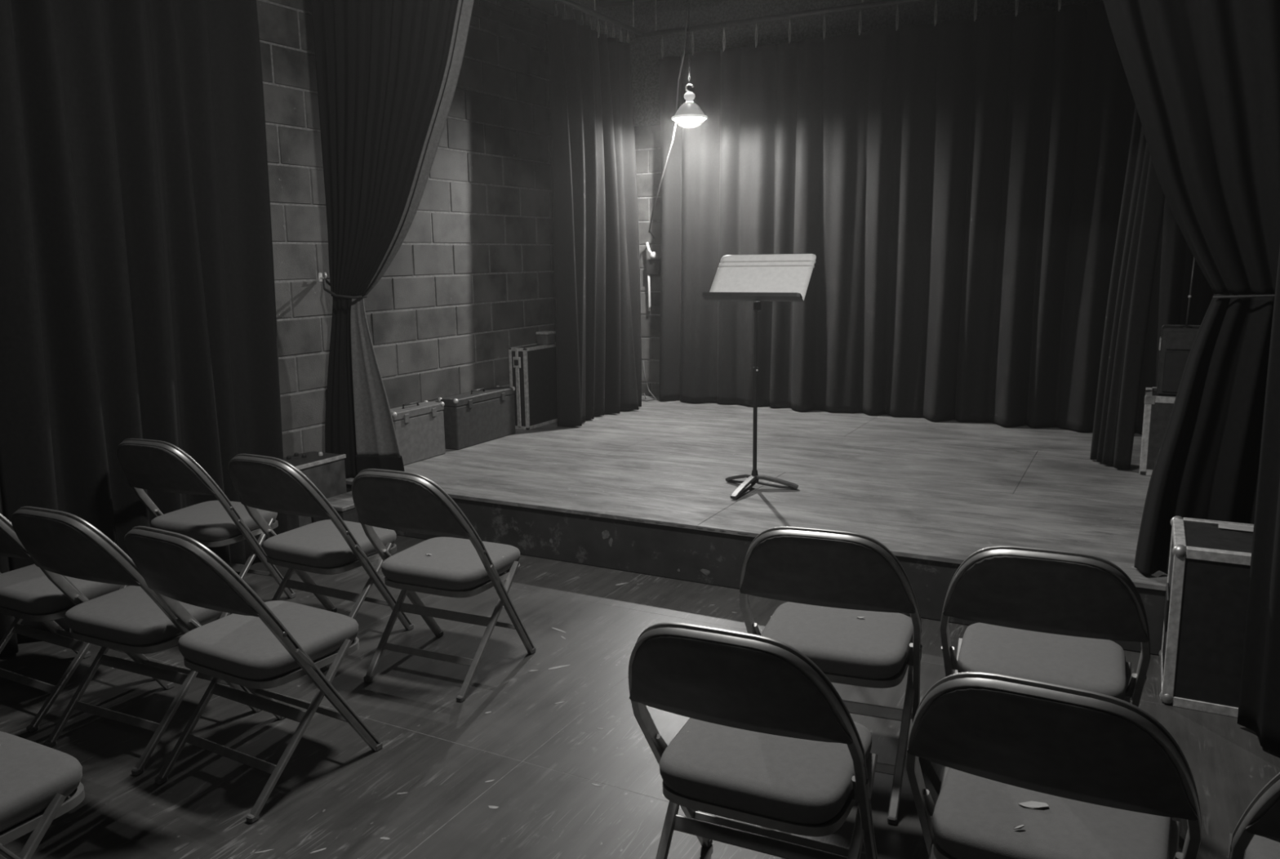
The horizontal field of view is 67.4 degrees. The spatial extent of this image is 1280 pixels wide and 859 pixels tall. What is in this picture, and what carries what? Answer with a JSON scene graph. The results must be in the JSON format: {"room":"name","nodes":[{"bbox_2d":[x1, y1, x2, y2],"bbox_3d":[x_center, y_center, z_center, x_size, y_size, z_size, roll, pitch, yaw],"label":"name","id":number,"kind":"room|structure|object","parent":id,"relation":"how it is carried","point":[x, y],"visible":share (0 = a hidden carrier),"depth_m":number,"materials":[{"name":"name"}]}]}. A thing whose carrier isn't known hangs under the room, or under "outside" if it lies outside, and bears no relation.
{"room":"event venue","nodes":[
{"label":"event venue","id":0,"kind":"room"},
{"bbox_2d":[256,0,626,457],"bbox_3d":[-2.563,-0.940,4.198,0.303,3.760,10.420,5,12,27],"label":"wall","id":1,"kind":"structure","parent":0,"point":[470,280],"depth_m":6.32,"materials":[{"name":"grey brick"}]},
{"bbox_2d":[318,271,326,281],"bbox_3d":[-1.771,-0.852,5.365,0.053,0.054,0.028,5,12,27],"label":"wall hook","id":2,"kind":"object","parent":1,"relation":"attached to","point":[320,274],"visible":1,"depth_m":5.37,"materials":[{"name":"metal"}]},
{"bbox_2d":[311,0,474,478],"bbox_3d":[-1.156,-1.259,4.968,1.408,3.207,0.161,4,11,24],"label":"curtain","id":3,"kind":"object","parent":1,"relation":"attached to","point":[388,71],"visible":0.97,"depth_m":5.05,"materials":[{"name":"black fabric"}]},
{"bbox_2d":[311,0,463,296],"bbox_3d":[-1.149,-1.761,4.840,1.304,2.173,0.054,5,12,27],"label":"drape","id":4,"kind":"object","parent":3,"relation":"hanging from","point":[387,71],"depth_m":4.99,"materials":[{"name":"black fabric"}]},
{"bbox_2d":[471,3,547,40],"bbox_3d":[-1.327,-2.707,5.952,0.035,0.070,4.800,5,12,27],"label":"trim","id":5,"kind":"structure","parent":1,"relation":"attached to","point":[479,11],"depth_m":6.70,"materials":[{"name":"black paint"}]},
{"bbox_2d":[598,0,655,8],"bbox_3d":[2.189,-3.280,6.490,5.670,0.100,0.080,5,12,27],"label":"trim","id":6,"kind":"structure","parent":1,"relation":"attached to","point":[602,3],"depth_m":7.71,"materials":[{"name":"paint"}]},
{"bbox_2d":[0,534,1279,858],"bbox_3d":[0.101,1.051,3.144,6.270,0.141,10.420,5,12,27],"label":"floor","id":7,"kind":"structure","parent":0,"point":[546,753],"depth_m":3.05,"materials":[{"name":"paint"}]},
{"bbox_2d":[0,730,84,858],"bbox_3d":[-1.526,0.789,2.017,0.505,0.821,0.546,4,11,26],"label":"folding chair","id":8,"kind":"object","parent":7,"relation":"on","point":[39,784],"visible":1,"depth_m":2.07,"materials":[{"name":"black metal"}]},
{"bbox_2d":[0,513,150,732],"bbox_3d":[-2.115,0.551,3.386,0.505,0.821,0.546,5,12,27],"label":"folding chair","id":9,"kind":"object","parent":7,"relation":"on","point":[26,593],"visible":0.49,"depth_m":3.29,"materials":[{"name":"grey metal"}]},
{"bbox_2d":[0,564,122,614],"bbox_3d":[-2.084,0.550,3.444,0.427,0.081,0.399,5,12,27],"label":"seat cushion","id":10,"kind":"object","parent":9,"relation":"on","point":[25,590],"depth_m":3.28,"materials":[{"name":"fabric"}]},
{"bbox_2d":[10,506,262,775],"bbox_3d":[-1.632,0.595,3.105,0.505,0.821,0.546,4,11,25],"label":"folding chair","id":11,"kind":"object","parent":7,"relation":"on","point":[132,620],"visible":0.75,"depth_m":2.97,"materials":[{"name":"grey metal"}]},
{"bbox_2d":[64,585,222,645],"bbox_3d":[-1.605,0.594,3.164,0.427,0.081,0.399,4,11,25],"label":"seat cushion","id":12,"kind":"object","parent":11,"relation":"on","point":[127,615],"depth_m":3.02,"materials":[{"name":"fabric"}]},
{"bbox_2d":[0,0,287,654],"bbox_3d":[-2.824,-0.654,2.943,0.222,3.330,4.304,4,11,27],"label":"curtain","id":13,"kind":"object","parent":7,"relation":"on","point":[137,286],"visible":0.76,"depth_m":4.14,"materials":[{"name":"fabric"}]},
{"bbox_2d":[116,438,295,598],"bbox_3d":[-1.910,0.402,4.197,0.505,0.821,0.546,3,11,22],"label":"folding chair","id":14,"kind":"object","parent":7,"relation":"on","point":[157,465],"visible":0.81,"depth_m":4.04,"materials":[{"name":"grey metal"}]},
{"bbox_2d":[150,500,277,541],"bbox_3d":[-1.885,0.401,4.257,0.427,0.081,0.399,3,11,22],"label":"seat cushion","id":15,"kind":"object","parent":14,"relation":"on","point":[206,521],"depth_m":4.14,"materials":[{"name":"fabric"}]},
{"bbox_2d":[124,525,382,822],"bbox_3d":[-1.157,0.633,2.858,0.505,0.821,0.546,5,12,30],"label":"folding chair","id":16,"kind":"object","parent":7,"relation":"on","point":[259,646],"visible":1,"depth_m":2.77,"materials":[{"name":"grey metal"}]},
{"bbox_2d":[177,600,358,679],"bbox_3d":[-1.125,0.632,2.915,0.427,0.081,0.399,5,12,30],"label":"seat cushion","id":17,"kind":"object","parent":16,"relation":"on","point":[232,646],"depth_m":2.82,"materials":[{"name":"fabric"}]},
{"bbox_2d":[283,450,346,530],"bbox_3d":[-1.812,0.384,5.215,0.263,0.493,0.363,5,12,27],"label":"case","id":18,"kind":"object","parent":7,"relation":"on","point":[326,471],"visible":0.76,"depth_m":5.17,"materials":[{"name":"metal"}]},
{"bbox_2d":[228,453,413,671],"bbox_3d":[-1.287,0.459,3.833,0.505,0.821,0.546,5,12,28],"label":"folding chair","id":19,"kind":"object","parent":7,"relation":"on","point":[335,544],"visible":0.97,"depth_m":3.71,"materials":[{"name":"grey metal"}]},
{"bbox_2d":[262,519,395,568],"bbox_3d":[-1.256,0.458,3.891,0.427,0.081,0.399,5,12,28],"label":"seat cushion","id":20,"kind":"object","parent":19,"relation":"on","point":[320,544],"depth_m":3.78,"materials":[{"name":"fabric"}]},
{"bbox_2d":[313,490,395,532],"bbox_3d":[-1.541,0.496,5.197,0.225,0.270,0.390,5,12,27],"label":"step block","id":21,"kind":"object","parent":7,"relation":"on","point":[344,504],"visible":0.22,"depth_m":5.04,"materials":[{"name":"paint"}]},
{"bbox_2d":[351,468,535,702],"bbox_3d":[-0.738,0.501,3.555,0.505,0.821,0.546,4,11,24],"label":"folding chair","id":22,"kind":"object","parent":7,"relation":"on","point":[392,500],"visible":1,"depth_m":3.44,"materials":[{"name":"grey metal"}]},
{"bbox_2d":[381,537,519,590],"bbox_3d":[-0.711,0.500,3.615,0.427,0.081,0.399,4,11,24],"label":"seat cushion","id":23,"kind":"object","parent":22,"relation":"on","point":[454,563],"depth_m":3.51,"materials":[{"name":"fabric"}]},
{"bbox_2d":[628,622,877,858],"bbox_3d":[0.261,0.744,2.131,0.505,0.821,0.546,4,11,25],"label":"folding chair","id":24,"kind":"object","parent":7,"relation":"on","point":[767,740],"visible":1,"depth_m":1.99,"materials":[{"name":"black metal"}]},
{"bbox_2d":[659,717,871,824],"bbox_3d":[0.288,0.743,2.190,0.427,0.081,0.399,4,11,25],"label":"seat cushion","id":25,"kind":"object","parent":24,"relation":"on","point":[742,775],"depth_m":2.06,"materials":[{"name":"fabric"}]},
{"bbox_2d":[346,395,1168,654],"bbox_3d":[1.575,0.325,5.868,5.675,0.283,3.673,5,12,27],"label":"stage platform","id":26,"kind":"object","parent":7,"relation":"on","point":[646,490],"visible":0.7,"depth_m":5.14,"materials":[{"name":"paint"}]},
{"bbox_2d":[390,400,445,465],"bbox_3d":[-1.430,0.012,6.024,0.164,0.361,0.478,5,12,27],"label":"case","id":27,"kind":"object","parent":26,"relation":"on","point":[419,427],"visible":0.78,"depth_m":5.99,"materials":[{"name":"black metal"}]},
{"bbox_2d":[437,385,515,449],"bbox_3d":[-1.111,-0.100,6.619,0.164,0.361,0.678,5,12,27],"label":"case","id":28,"kind":"object","parent":26,"relation":"on","point":[478,415],"visible":0.96,"depth_m":6.51,"materials":[{"name":"black metal"}]},
{"bbox_2d":[508,342,557,429],"bbox_3d":[-0.780,-0.334,7.220,0.150,0.600,0.509,5,12,27],"label":"flight case","id":29,"kind":"object","parent":26,"relation":"on","point":[532,367],"visible":0.72,"depth_m":7.08,"materials":[{"name":"black laminate"}]},
{"bbox_2d":[535,330,555,344],"bbox_3d":[-0.707,-0.689,7.224,0.105,0.095,0.120,5,12,27],"label":"box","id":30,"kind":"object","parent":29,"relation":"on","point":[544,337],"visible":0.93,"depth_m":7.18,"materials":[{"name":"metal"}]},
{"bbox_2d":[641,360,656,401],"bbox_3d":[0.036,-0.428,8.402,0.134,0.335,0.224,-7,12,-31],"label":"cable","id":31,"kind":"object","parent":26,"relation":"on","point":[655,398],"visible":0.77,"depth_m":8.44,"materials":[{"name":"grey rubber"}]},
{"bbox_2d":[702,253,816,498],"bbox_3d":[0.585,-0.288,5.040,0.540,1.240,0.476,5,12,27],"label":"music stand","id":32,"kind":"object","parent":26,"relation":"on","point":[757,278],"visible":1,"depth_m":5.07,"materials":[{"name":"black metal"}]},
{"bbox_2d":[1089,106,1164,469],"bbox_3d":[2.780,-1.203,5.338,0.197,2.855,0.385,-2,10,-7],"label":"curtain","id":33,"kind":"object","parent":26,"relation":"on","point":[1138,234],"visible":0.73,"depth_m":5.40,"materials":[{"name":"black fabric"}]},
{"bbox_2d":[1139,386,1176,475],"bbox_3d":[3.151,0.021,5.375,0.603,0.448,0.423,5,12,27],"label":"flight case","id":34,"kind":"object","parent":26,"relation":"on","point":[1157,408],"visible":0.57,"depth_m":5.30,"materials":[{"name":"metal"}]},
{"bbox_2d":[1156,324,1200,395],"bbox_3d":[3.113,-0.382,5.321,0.428,0.370,0.320,5,12,27],"label":"loudspeaker","id":35,"kind":"object","parent":34,"relation":"on","point":[1175,343],"visible":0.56,"depth_m":5.25,"materials":[{"name":"black plastic"}]},
{"bbox_2d":[1161,351,1189,392],"bbox_3d":[3.047,-0.305,5.195,0.378,0.225,0.014,5,12,27],"label":"grille","id":36,"kind":"object","parent":35,"relation":"attached to","point":[1173,362],"depth_m":5.25,"materials":[{"name":"black fabric"}]},
{"bbox_2d":[1180,256,1195,328],"bbox_3d":[2.985,-0.777,5.212,0.060,0.450,0.060,5,12,27],"label":"rod","id":37,"kind":"object","parent":35,"relation":"on","point":[1186,326],"visible":0.97,"depth_m":5.22,"materials":[{"name":"black metal"}]},
{"bbox_2d":[739,526,922,824],"bbox_3d":[0.562,0.620,2.795,0.505,0.821,0.546,3,11,21],"label":"folding chair","id":38,"kind":"object","parent":7,"relation":"on","point":[827,579],"visible":0.84,"depth_m":2.64,"materials":[{"name":"black metal"}]},
{"bbox_2d":[760,601,913,679],"bbox_3d":[0.586,0.619,2.856,0.427,0.081,0.399,3,11,21],"label":"seat cushion","id":39,"kind":"object","parent":38,"relation":"on","point":[878,645],"depth_m":2.76,"materials":[{"name":"fabric"}]},
{"bbox_2d":[939,545,1150,766],"bbox_3d":[1.080,0.649,2.594,0.505,0.821,0.546,4,11,24],"label":"folding chair","id":40,"kind":"object","parent":7,"relation":"on","point":[1055,616],"visible":0.81,"depth_m":2.40,"materials":[{"name":"black metal"}]},
{"bbox_2d":[957,622,1126,699],"bbox_3d":[1.107,0.648,2.654,0.427,0.081,0.399,4,11,24],"label":"seat cushion","id":41,"kind":"object","parent":40,"relation":"on","point":[1099,665],"depth_m":2.60,"materials":[{"name":"fabric"}]},
{"bbox_2d":[906,671,1201,858],"bbox_3d":[0.794,0.782,1.875,0.505,0.821,0.546,5,12,29],"label":"folding chair","id":42,"kind":"object","parent":7,"relation":"on","point":[1113,780],"visible":1,"depth_m":1.67,"materials":[{"name":"black metal"}]},
{"bbox_2d":[1013,824,1024,828],"bbox_3d":[0.723,0.757,1.830,0.022,0.006,0.006,-3,10,-11],"label":"paper scrap","id":43,"kind":"object","parent":42,"relation":"on","point":[1020,826],"visible":1,"depth_m":1.83,"materials":[{"name":"white paper"}]},
{"bbox_2d":[1017,800,1048,808],"bbox_3d":[0.780,0.744,1.902,0.056,0.006,0.023,-1,10,-3],"label":"paper scrap","id":44,"kind":"object","parent":42,"relation":"on","point":[1031,804],"visible":1,"depth_m":1.90,"materials":[{"name":"white paper"}]},
{"bbox_2d":[932,767,1172,858],"bbox_3d":[0.826,0.782,1.932,0.427,0.081,0.399,5,12,29],"label":"seat cushion","id":45,"kind":"object","parent":42,"relation":"on","point":[974,816],"depth_m":1.85,"materials":[{"name":"fabric"}]},
{"bbox_2d":[1159,515,1253,717],"bbox_3d":[2.144,0.646,3.260,0.635,0.562,0.440,5,12,27],"label":"flight case","id":46,"kind":"object","parent":7,"relation":"on","point":[1201,653],"visible":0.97,"depth_m":3.18,"materials":[{"name":"black laminate"}]},
{"bbox_2d":[1217,523,1253,531],"bbox_3d":[2.127,0.347,3.361,0.175,0.002,0.065,5,12,30],"label":"paper sheet","id":47,"kind":"object","parent":46,"relation":"on","point":[1239,527],"visible":0.64,"depth_m":3.38,"materials":[{"name":"white paper"}]},
{"bbox_2d":[1228,772,1279,858],"bbox_3d":[1.275,0.822,1.620,0.505,0.821,0.546,5,12,27],"label":"folding chair","id":48,"kind":"object","parent":7,"relation":"on","point":[1256,834],"visible":1,"depth_m":1.56,"materials":[{"name":"black metal"}]},
{"bbox_2d":[1244,834,1279,858],"bbox_3d":[1.306,0.821,1.678,0.427,0.081,0.399,5,12,27],"label":"seat cushion","id":49,"kind":"object","parent":48,"relation":"on","point":[1260,846],"depth_m":1.77,"materials":[{"name":"fabric"}]},
{"bbox_2d":[623,0,662,5],"bbox_3d":[0.049,-2.639,2.479,6.270,0.120,10.420,5,12,27],"label":"ceiling","id":50,"kind":"structure","parent":0,"point":[656,0],"depth_m":8.07,"materials":[{"name":"paint"}]},
{"bbox_2d":[554,0,644,36],"bbox_3d":[-0.453,-3.192,6.888,0.042,0.341,2.000,5,12,27],"label":"pipe","id":51,"kind":"object","parent":50,"relation":"hanging from","point":[570,3],"visible":1,"depth_m":7.22,"materials":[{"name":"metal"}]},
{"bbox_2d":[546,0,641,426],"bbox_3d":[-0.292,-1.587,7.342,0.252,2.984,1.201,5,12,27],"label":"curtain","id":52,"kind":"object","parent":51,"relation":"hanging from","point":[597,259],"visible":1,"depth_m":7.21,"materials":[{"name":"black fabric"}]},
{"bbox_2d":[648,0,688,238],"bbox_3d":[0.165,-2.536,7.722,0.163,1.946,0.934,-4,11,-16],"label":"power cord","id":53,"kind":"object","parent":50,"relation":"hanging from","point":[649,231],"visible":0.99,"depth_m":7.42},
{"bbox_2d":[671,3,707,128],"bbox_3d":[0.366,-2.842,7.136,0.274,1.158,0.274,5,12,27],"label":"pendant lamp","id":54,"kind":"object","parent":50,"relation":"hanging from","point":[689,114],"visible":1,"depth_m":7.15,"materials":[{"name":"grey"}]},
{"bbox_2d":[684,92,695,102],"bbox_3d":[0.370,-2.489,7.199,0.086,0.078,0.086,5,12,27],"label":"socket","id":55,"kind":"object","parent":54,"relation":"attached to","point":[689,96],"depth_m":7.17,"materials":[{"name":"white ceramic"}]},
{"bbox_2d":[635,0,929,39],"bbox_3d":[2.075,-3.190,6.707,4.760,0.351,0.042,5,12,27],"label":"pipe","id":56,"kind":"object","parent":50,"relation":"hanging from","point":[884,2],"visible":0.91,"depth_m":7.26,"materials":[{"name":"metal"}]},
{"bbox_2d":[658,0,1214,433],"bbox_3d":[1.987,-1.563,7.062,4.320,2.975,0.222,5,12,30],"label":"curtain","id":57,"kind":"object","parent":56,"relation":"hanging from","point":[954,188],"visible":0.82,"depth_m":7.05,"materials":[{"name":"black fabric"}]},
{"bbox_2d":[625,0,1102,396],"bbox_3d":[2.480,-1.572,7.311,6.270,3.760,0.300,5,12,27],"label":"wall","id":58,"kind":"structure","parent":0,"point":[646,53],"depth_m":7.92,"materials":[{"name":"grey brick"}]},
{"bbox_2d":[645,241,661,311],"bbox_3d":[0.113,-1.332,8.386,0.135,0.601,0.114,5,12,27],"label":"electrical box","id":59,"kind":"object","parent":58,"relation":"attached to","point":[653,265],"visible":0.94,"depth_m":8.35,"materials":[{"name":"black metal"}]},
{"bbox_2d":[1237,246,1279,754],"bbox_3d":[1.823,-0.585,2.210,0.123,3.335,1.288,1,10,12],"label":"curtain","id":60,"kind":"object","parent":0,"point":[1259,704],"visible":1,"depth_m":2.93,"materials":[{"name":"black fabric"}]},
{"bbox_3d":[2.673,-0.522,1.471,0.200,3.760,10.420,5,12,27],"label":"wall","id":61,"kind":"structure","parent":0,"visible":0},
{"bbox_2d":[1102,0,1279,574],"bbox_3d":[2.346,-0.989,3.201,2.019,3.206,0.141,5,12,27],"label":"curtain","id":62,"kind":"object","parent":61,"relation":"hanging from","point":[1203,76],"visible":0.78,"depth_m":3.43,"materials":[{"name":"black fabric"}]},
{"bbox_2d":[1102,0,1279,294],"bbox_3d":[2.085,-1.537,3.257,1.432,2.142,0.080,5,12,30],"label":"drape","id":63,"kind":"object","parent":62,"relation":"hanging from","point":[1203,76],"depth_m":3.39,"materials":[{"name":"black fabric"}]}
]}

